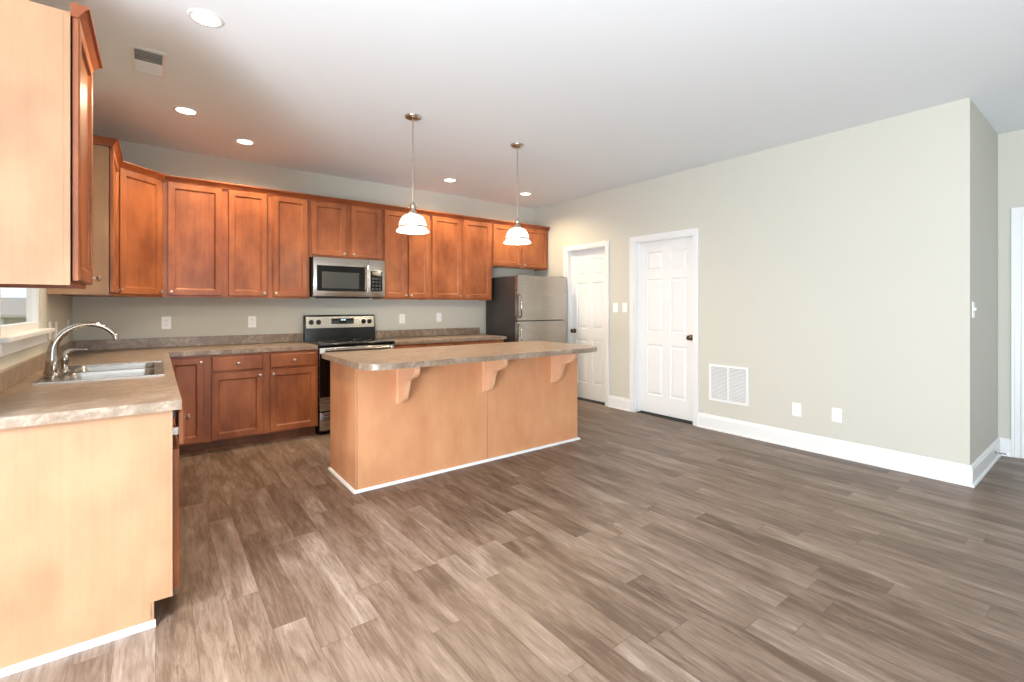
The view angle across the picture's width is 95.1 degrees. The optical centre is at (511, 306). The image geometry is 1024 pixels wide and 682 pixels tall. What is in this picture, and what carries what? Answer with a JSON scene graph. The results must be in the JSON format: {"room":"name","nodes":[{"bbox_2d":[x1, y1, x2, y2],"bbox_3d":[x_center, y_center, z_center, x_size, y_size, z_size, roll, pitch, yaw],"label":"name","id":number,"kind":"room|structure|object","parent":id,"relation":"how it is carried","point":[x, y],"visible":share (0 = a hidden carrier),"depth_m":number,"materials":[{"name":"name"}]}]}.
{"room":"kitchen","nodes":[
{"label":"kitchen","id":0,"kind":"room"},
{"bbox_2d":[0,288,72,370],"bbox_3d":[-2.807,-0.102,2.714,0.060,2.735,3.120,0,0,-37],"label":"wall","id":1,"kind":"structure","parent":0,"point":[53,308],"depth_m":3.05,"materials":[{"name":"grey paint"}]},
{"bbox_2d":[1,288,38,335],"bbox_3d":[-2.645,-0.357,2.492,0.048,0.995,0.970,0,0,-37],"label":"window","id":2,"kind":"structure","parent":1,"relation":"in","point":[32,294],"depth_m":2.83,"materials":[{"name":"white paint"}]},
{"bbox_2d":[0,328,55,356],"bbox_3d":[-2.624,0.181,2.508,0.118,0.087,1.170,0,0,-37],"label":"trim","id":3,"kind":"structure","parent":1,"relation":"attached to","point":[11,343],"depth_m":2.37,"materials":[{"name":"white paint"}]},
{"bbox_2d":[0,341,74,392],"bbox_3d":[-2.776,0.335,2.742,0.018,0.090,3.072,0,0,-37],"label":"backsplash","id":4,"kind":"structure","parent":1,"relation":"attached to","point":[10,376],"depth_m":2.42,"materials":[{"name":"stone"}]},
{"bbox_2d":[49,322,51,338],"bbox_3d":[-3.064,0.160,3.110,0.008,0.116,0.072,0,0,-37],"label":"light switch","id":5,"kind":"object","parent":1,"relation":"attached to","point":[50,323],"visible":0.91,"depth_m":3.11,"materials":[{"name":"white plastic"}]},
{"bbox_2d":[0,0,100,288],"bbox_3d":[-1.913,-0.594,1.889,0.359,1.027,0.506,0,0,-37],"label":"upper cabinet","id":6,"kind":"object","parent":1,"relation":"attached to","point":[46,70],"visible":1,"depth_m":1.72,"materials":[{"name":"brown wood"}]},
{"bbox_2d":[70,2,102,71],"bbox_3d":[-1.931,-1.121,1.911,0.357,0.052,0.557,0,0,-37],"label":"crown molding","id":7,"kind":"structure","parent":6,"relation":"attached to","point":[83,13],"depth_m":1.91,"materials":[{"name":"brown wood"}]},
{"bbox_2d":[55,321,57,334],"bbox_3d":[-3.209,0.165,3.300,0.008,0.116,0.072,0,0,-37],"label":"light switch","id":8,"kind":"object","parent":1,"relation":"attached to","point":[56,325],"visible":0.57,"depth_m":3.29,"materials":[{"name":"white plastic"}]},
{"bbox_2d":[47,144,122,295],"bbox_3d":[-3.039,-0.594,3.369,0.359,1.027,0.576,0,0,-37],"label":"upper cabinet","id":9,"kind":"object","parent":1,"relation":"attached to","point":[105,164],"visible":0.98,"depth_m":3.20,"materials":[{"name":"brown wood"}]},
{"bbox_2d":[93,134,549,230],"bbox_3d":[-1.229,-1.121,4.909,5.106,0.052,0.939,0,0,-37],"label":"crown molding","id":10,"kind":"structure","parent":9,"relation":"attached to","point":[111,142],"depth_m":4.58,"materials":[{"name":"brown wood"}]},
{"bbox_2d":[73,141,534,347],"bbox_3d":[-1.700,-0.102,5.611,5.330,2.735,0.150,0,0,-37],"label":"wall","id":11,"kind":"structure","parent":0,"point":[129,317],"depth_m":4.88,"materials":[{"name":"grey paint"}]},
{"bbox_2d":[70,168,162,297],"bbox_3d":[-3.297,-0.594,3.917,0.613,1.027,0.608,0,0,-37],"label":"upper cabinet","id":12,"kind":"object","parent":11,"relation":"attached to","point":[140,196],"visible":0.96,"depth_m":3.88,"materials":[{"name":"brown wood"}]},
{"bbox_2d":[161,316,170,328],"bbox_3d":[-3.216,0.153,4.358,0.072,0.116,0.008,0,0,-37],"label":"wall outlet","id":13,"kind":"object","parent":11,"relation":"attached to","point":[165,321],"visible":1,"depth_m":4.36,"materials":[{"name":"white plastic"}]},
{"bbox_2d":[164,319,168,326],"bbox_3d":[-3.214,0.153,4.356,0.034,0.072,0.002,0,0,-37],"label":"socket","id":14,"kind":"object","parent":13,"relation":"attached to","point":[166,321],"depth_m":4.36,"materials":[{"name":"white plastic"}]},
{"bbox_2d":[76,333,301,350],"bbox_3d":[-2.987,0.335,4.523,1.801,0.090,0.018,0,0,-37],"label":"backsplash","id":15,"kind":"structure","parent":11,"relation":"attached to","point":[106,344],"depth_m":4.43,"materials":[{"name":"stone"}]},
{"bbox_2d":[162,181,225,297],"bbox_3d":[-2.946,-0.594,4.347,0.476,1.027,0.349,0,0,-37],"label":"upper cabinet","id":16,"kind":"object","parent":11,"relation":"attached to","point":[194,216],"visible":0.98,"depth_m":4.24,"materials":[{"name":"brown wood"}]},
{"bbox_2d":[248,316,255,327],"bbox_3d":[-2.654,0.159,4.785,0.072,0.116,0.008,0,0,-37],"label":"wall outlet","id":17,"kind":"object","parent":11,"relation":"attached to","point":[251,319],"visible":1,"depth_m":4.78,"materials":[{"name":"white plastic"}]},
{"bbox_2d":[226,190,308,298],"bbox_3d":[-2.462,-0.594,4.715,0.740,1.027,0.349,0,0,-37],"label":"upper cabinet","id":18,"kind":"object","parent":11,"relation":"attached to","point":[267,236],"visible":0.98,"depth_m":4.58,"materials":[{"name":"brown wood"}]},
{"bbox_2d":[309,200,381,260],"bbox_3d":[-1.858,-0.811,5.176,0.780,0.592,0.349,0,0,-37],"label":"upper cabinet","id":19,"kind":"object","parent":11,"relation":"attached to","point":[335,230],"visible":0.98,"depth_m":5.04,"materials":[{"name":"brown wood"}]},
{"bbox_2d":[309,257,384,298],"bbox_3d":[-1.827,-0.297,5.136,0.762,0.424,0.447,0,0,-37],"label":"microwave","id":20,"kind":"object","parent":19,"relation":"attached to","point":[329,278],"visible":0.96,"depth_m":4.97,"materials":[{"name":"silver metal"}]},
{"bbox_2d":[372,210,429,299],"bbox_3d":[-1.307,-0.594,5.595,0.604,1.027,0.349,0,0,-37],"label":"upper cabinet","id":21,"kind":"object","parent":11,"relation":"attached to","point":[406,257],"visible":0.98,"depth_m":5.46,"materials":[{"name":"brown wood"}]},
{"bbox_2d":[399,314,404,323],"bbox_3d":[-1.354,0.155,5.775,0.072,0.116,0.008,0,0,-37],"label":"wall outlet","id":22,"kind":"object","parent":11,"relation":"attached to","point":[401,316],"visible":1,"depth_m":5.77,"materials":[{"name":"white plastic"}]},
{"bbox_2d":[375,327,479,337],"bbox_3d":[-1.045,0.335,6.001,1.505,0.090,0.018,0,0,-37],"label":"backsplash","id":23,"kind":"structure","parent":11,"relation":"attached to","point":[476,330],"depth_m":5.95,"materials":[{"name":"stone"}]},
{"bbox_2d":[436,313,440,321],"bbox_3d":[-0.948,0.143,6.084,0.072,0.116,0.008,0,0,-37],"label":"wall outlet","id":24,"kind":"object","parent":11,"relation":"attached to","point":[438,315],"visible":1,"depth_m":6.08,"materials":[{"name":"white plastic"}]},
{"bbox_2d":[430,216,491,299],"bbox_3d":[-0.706,-0.594,6.052,0.906,1.027,0.349,0,0,-37],"label":"upper cabinet","id":25,"kind":"object","parent":11,"relation":"attached to","point":[460,250],"visible":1,"depth_m":5.91,"materials":[{"name":"brown wood"}]},
{"bbox_2d":[492,224,547,270],"bbox_3d":[0.049,-0.819,6.627,0.992,0.577,0.349,0,0,-37],"label":"upper cabinet","id":26,"kind":"object","parent":11,"relation":"attached to","point":[534,255],"visible":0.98,"depth_m":6.52,"materials":[{"name":"brown wood"}]},
{"bbox_2d":[0,399,1023,681],"bbox_3d":[1.092,1.325,1.692,8.088,0.120,9.770,0,0,-37],"label":"floor","id":27,"kind":"structure","parent":0,"point":[640,547],"depth_m":2.20,"materials":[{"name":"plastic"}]},
{"bbox_2d":[0,407,189,677],"bbox_3d":[-1.741,0.843,1.933,0.686,0.845,0.535,0,0,-37],"label":"base cabinet","id":28,"kind":"object","parent":27,"relation":"on","point":[89,509],"visible":0.98,"depth_m":1.74,"materials":[{"name":"brown wood"}]},
{"bbox_2d":[170,355,206,455],"bbox_3d":[-2.914,0.843,4.173,0.296,0.845,0.664,0,0,-37],"label":"base cabinet","id":29,"kind":"object","parent":27,"relation":"on","point":[190,372],"visible":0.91,"depth_m":3.98,"materials":[{"name":"brown wood"}]},
{"bbox_2d":[207,349,317,450],"bbox_3d":[-2.435,0.843,4.538,0.910,0.845,0.664,0,0,-37],"label":"base cabinet","id":30,"kind":"object","parent":27,"relation":"on","point":[257,397],"visible":1,"depth_m":4.27,"materials":[{"name":"brown wood"}]},
{"bbox_2d":[303,315,394,433],"bbox_3d":[-1.742,0.681,5.022,0.774,1.168,0.696,0,0,-37],"label":"electric range","id":31,"kind":"object","parent":27,"relation":"on","point":[331,333],"visible":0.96,"depth_m":5.02,"materials":[{"name":"silver metal"}]},
{"bbox_2d":[304,338,394,346],"bbox_3d":[-1.745,0.381,5.026,0.774,0.023,0.607,0,0,-37],"label":"cooktop","id":32,"kind":"object","parent":31,"relation":"in","point":[321,342],"depth_m":4.92,"materials":[{"name":"grey glass"}]},
{"bbox_2d":[394,342,452,348],"bbox_3d":[-1.156,0.843,5.512,0.744,0.845,0.664,0,0,-37],"label":"base cabinet","id":33,"kind":"object","parent":27,"relation":"on","point":[444,343],"visible":0.02,"depth_m":5.28,"materials":[{"name":"brown wood"}]},
{"bbox_2d":[375,327,506,344],"bbox_3d":[-0.858,0.354,5.755,1.505,0.128,0.638,0,0,-37],"label":"countertop","id":34,"kind":"structure","parent":33,"relation":"on","point":[414,336],"depth_m":5.76,"materials":[{"name":"stone"}]},
{"bbox_2d":[328,354,579,493],"bbox_3d":[-0.322,0.832,3.958,2.156,0.867,0.923,0,0,-37],"label":"kitchen island","id":35,"kind":"object","parent":27,"relation":"on","point":[394,426],"visible":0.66,"depth_m":3.60,"materials":[{"name":"brown wood"}]},
{"bbox_2d":[322,341,596,369],"bbox_3d":[-0.310,0.379,3.892,2.190,0.038,0.960,0,0,-37],"label":"island countertop","id":36,"kind":"structure","parent":35,"relation":"on","point":[401,358],"depth_m":3.57,"materials":[{"name":"stone"}]},
{"bbox_2d":[453,339,503,344],"bbox_3d":[-0.565,0.843,5.961,0.740,0.845,0.664,0,0,-37],"label":"base cabinet","id":37,"kind":"object","parent":27,"relation":"on","point":[500,340],"visible":0.02,"depth_m":5.72,"materials":[{"name":"brown wood"}]},
{"bbox_2d":[486,275,566,342],"bbox_3d":[0.209,0.430,6.421,0.854,1.670,0.774,0,0,-37],"label":"refrigerator","id":38,"kind":"object","parent":27,"relation":"on","point":[521,307],"visible":0.61,"depth_m":6.13,"materials":[{"name":"grey metal"}]},
{"bbox_3d":[-2.837,0.842,3.358,0.667,0.845,0.819,0,0,-37],"label":"base cabinet","id":39,"kind":"object","parent":27,"relation":"on","visible":0},
{"bbox_2d":[0,333,317,428],"bbox_3d":[-2.064,0.354,3.294,1.820,0.128,3.093,0,0,-37],"label":"countertop","id":40,"kind":"structure","parent":39,"relation":"on","point":[22,403],"depth_m":2.25,"materials":[{"name":"stone"}]},
{"bbox_2d":[43,322,118,377],"bbox_3d":[-2.382,0.230,2.598,0.310,0.287,0.250,0,0,-37],"label":"kitchen faucet","id":41,"kind":"object","parent":40,"relation":"on","point":[52,367],"visible":1,"depth_m":2.54,"materials":[{"name":"silver metal"}]},
{"bbox_2d":[31,361,164,384],"bbox_3d":[-2.344,0.466,2.721,0.515,0.189,0.780,0,0,-37],"label":"sink","id":42,"kind":"object","parent":40,"relation":"in","point":[80,373],"visible":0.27,"depth_m":2.74,"materials":[{"name":"silver metal"}]},
{"bbox_2d":[28,0,1023,208],"bbox_3d":[1.092,-1.530,1.692,8.088,0.120,9.770,0,0,-37],"label":"ceiling","id":43,"kind":"structure","parent":0,"point":[598,95],"depth_m":3.01,"materials":[{"name":"white paint"}]},
{"bbox_2d":[129,44,166,78],"bbox_3d":[-2.185,-1.464,2.817,0.175,0.012,0.360,0,0,-37],"label":"ceiling vent","id":44,"kind":"object","parent":43,"relation":"in","point":[142,60],"visible":1,"depth_m":2.80,"materials":[{"name":"white metal"}]},
{"bbox_2d":[173,106,198,114],"bbox_3d":[-2.448,-1.466,3.517,0.162,0.006,0.162,0,0,-37],"label":"recessed light","id":45,"kind":"object","parent":43,"relation":"in","point":[181,109],"visible":1,"depth_m":3.51,"materials":[{"name":"white glass"}]},
{"bbox_2d":[187,8,224,27],"bbox_3d":[-1.560,-1.466,2.389,0.162,0.006,0.162,0,0,-37],"label":"recessed light","id":46,"kind":"object","parent":43,"relation":"in","point":[203,17],"visible":1,"depth_m":2.38,"materials":[{"name":"white glass"}]},
{"bbox_2d":[235,138,254,144],"bbox_3d":[-2.382,-1.466,4.179,0.162,0.006,0.162,0,0,-37],"label":"recessed light","id":47,"kind":"object","parent":43,"relation":"in","point":[238,140],"visible":1,"depth_m":4.17,"materials":[{"name":"white glass"}]},
{"bbox_2d":[396,113,428,233],"bbox_3d":[-0.767,-1.023,3.626,0.250,0.892,0.250,0,0,-37],"label":"pendant lamp","id":48,"kind":"object","parent":43,"relation":"hanging from","point":[412,222],"visible":1,"depth_m":3.60,"materials":[{"name":"white glass"}]},
{"bbox_2d":[443,178,456,181],"bbox_3d":[-0.721,-1.466,5.453,0.162,0.006,0.162,0,0,-37],"label":"recessed light","id":49,"kind":"object","parent":43,"relation":"in","point":[445,179],"visible":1,"depth_m":5.45,"materials":[{"name":"white paint"}]},
{"bbox_2d":[504,143,530,244],"bbox_3d":[0.049,-1.023,4.266,0.250,0.892,0.250,0,0,-37],"label":"pendant lamp","id":50,"kind":"object","parent":43,"relation":"hanging from","point":[517,235],"visible":1,"depth_m":4.22,"materials":[{"name":"white glass"}]},
{"bbox_2d":[519,192,531,194],"bbox_3d":[0.176,-1.466,6.117,0.162,0.006,0.162,0,0,-37],"label":"recessed light","id":51,"kind":"object","parent":43,"relation":"in","point":[522,193],"visible":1,"depth_m":6.09,"materials":[{"name":"white glass"}]},
{"bbox_2d":[608,395,628,410],"bbox_3d":[1.320,1.192,5.774,0.026,0.146,0.332,0,0,-37],"label":"baseboard","id":52,"kind":"structure","parent":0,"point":[616,402],"depth_m":5.77,"materials":[{"name":"white paint"}]},
{"bbox_2d":[535,97,972,464],"bbox_3d":[1.832,-0.102,5.222,0.120,2.735,4.748,0,0,-37],"label":"wall","id":53,"kind":"structure","parent":0,"point":[836,268],"depth_m":3.96,"materials":[{"name":"grey paint"}]},
{"bbox_2d":[563,241,608,406],"bbox_3d":[1.019,0.218,6.270,0.143,2.093,0.821,0,0,-37],"label":"door","id":54,"kind":"structure","parent":53,"relation":"in","point":[586,271],"depth_m":6.28,"materials":[{"name":"white paint"}]},
{"bbox_2d":[613,303,617,311],"bbox_3d":[1.286,0.017,5.832,0.008,0.116,0.072,0,0,-37],"label":"light switch","id":55,"kind":"object","parent":53,"relation":"attached to","point":[615,305],"visible":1,"depth_m":5.82,"materials":[{"name":"white plastic"}]},
{"bbox_2d":[622,303,626,311],"bbox_3d":[1.375,0.017,5.716,0.008,0.116,0.072,0,0,-37],"label":"light switch","id":56,"kind":"object","parent":53,"relation":"attached to","point":[624,305],"visible":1,"depth_m":5.71,"materials":[{"name":"white plastic"}]},
{"bbox_2d":[629,228,698,425],"bbox_3d":[1.740,0.218,5.324,0.143,2.093,0.893,0,0,-37],"label":"door","id":57,"kind":"structure","parent":53,"relation":"in","point":[666,269],"depth_m":5.35,"materials":[{"name":"white paint"}]},
{"bbox_2d":[709,364,748,405],"bbox_3d":[2.161,0.779,4.682,0.010,0.372,0.405,0,0,-37],"label":"air vent","id":58,"kind":"object","parent":53,"relation":"in","point":[727,384],"visible":1,"depth_m":4.67,"materials":[{"name":"white metal"}]},
{"bbox_2d":[792,402,800,416],"bbox_3d":[2.541,0.922,4.183,0.008,0.116,0.072,0,0,-37],"label":"wall outlet","id":59,"kind":"object","parent":53,"relation":"attached to","point":[796,407],"visible":1,"depth_m":4.18,"materials":[{"name":"white plastic"}]},
{"bbox_2d":[794,405,798,413],"bbox_3d":[2.539,0.922,4.182,0.002,0.072,0.034,0,0,-37],"label":"socket","id":60,"kind":"object","parent":59,"relation":"attached to","point":[796,407],"depth_m":4.18,"materials":[{"name":"white plastic"}]},
{"bbox_2d":[832,408,841,422],"bbox_3d":[2.729,0.915,3.937,0.007,0.116,0.072,0,0,-37],"label":"blank plate","id":61,"kind":"object","parent":53,"relation":"attached to","point":[836,413],"visible":1,"depth_m":3.93,"materials":[{"name":"white plastic"}]},
{"bbox_2d":[698,413,1001,487],"bbox_3d":[3.063,1.192,4.456,1.204,0.146,2.091,0,0,-37],"label":"baseboard","id":62,"kind":"structure","parent":53,"relation":"attached to","point":[971,475],"depth_m":3.81,"materials":[{"name":"white paint"}]},
{"bbox_2d":[973,102,997,461],"bbox_3d":[3.702,-0.102,3.737,1.058,2.735,0.120,0,0,-37],"label":"wall","id":63,"kind":"structure","parent":0,"point":[985,138],"depth_m":3.66,"materials":[{"name":"grey paint"}]},
{"bbox_2d":[972,302,975,317],"bbox_3d":[3.307,0.025,3.349,0.072,0.116,0.018,0,0,-37],"label":"light switch","id":64,"kind":"object","parent":63,"relation":"attached to","point":[973,303],"visible":1,"depth_m":3.34,"materials":[{"name":"white plastic"}]},
{"bbox_2d":[998,129,1023,457],"bbox_3d":[5.597,-0.102,2.244,0.150,2.735,4.792,0,0,-37],"label":"wall","id":65,"kind":"structure","parent":0,"point":[1010,144],"depth_m":3.97,"materials":[{"name":"grey paint"}]},
{"bbox_2d":[999,437,1010,456],"bbox_3d":[4.173,1.192,3.970,0.026,0.146,0.079,0,0,-37],"label":"baseboard","id":66,"kind":"structure","parent":65,"relation":"attached to","point":[1005,444],"depth_m":3.96,"materials":[{"name":"white paint"}]},
{"bbox_2d":[1011,206,1023,458],"bbox_3d":[4.534,0.218,3.598,0.143,2.093,0.951,0,0,-37],"label":"door","id":67,"kind":"structure","parent":65,"relation":"in","point":[1016,212],"depth_m":3.91,"materials":[{"name":"white paint"}]},
{"label":"outside","id":68,"kind":"structure","parent":0,"visible":0},
{"bbox_3d":[-14.014,2.015,1.902,100.000,0.300,100.000,0,0,-37],"label":"ground","id":69,"kind":"structure","parent":68,"visible":0},
{"bbox_2d":[1,298,25,324],"bbox_3d":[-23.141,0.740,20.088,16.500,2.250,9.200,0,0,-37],"label":"neighbor house","id":70,"kind":"structure","parent":69,"relation":"on","point":[13,310],"depth_m":18.28,"materials":[{"name":"beige"}]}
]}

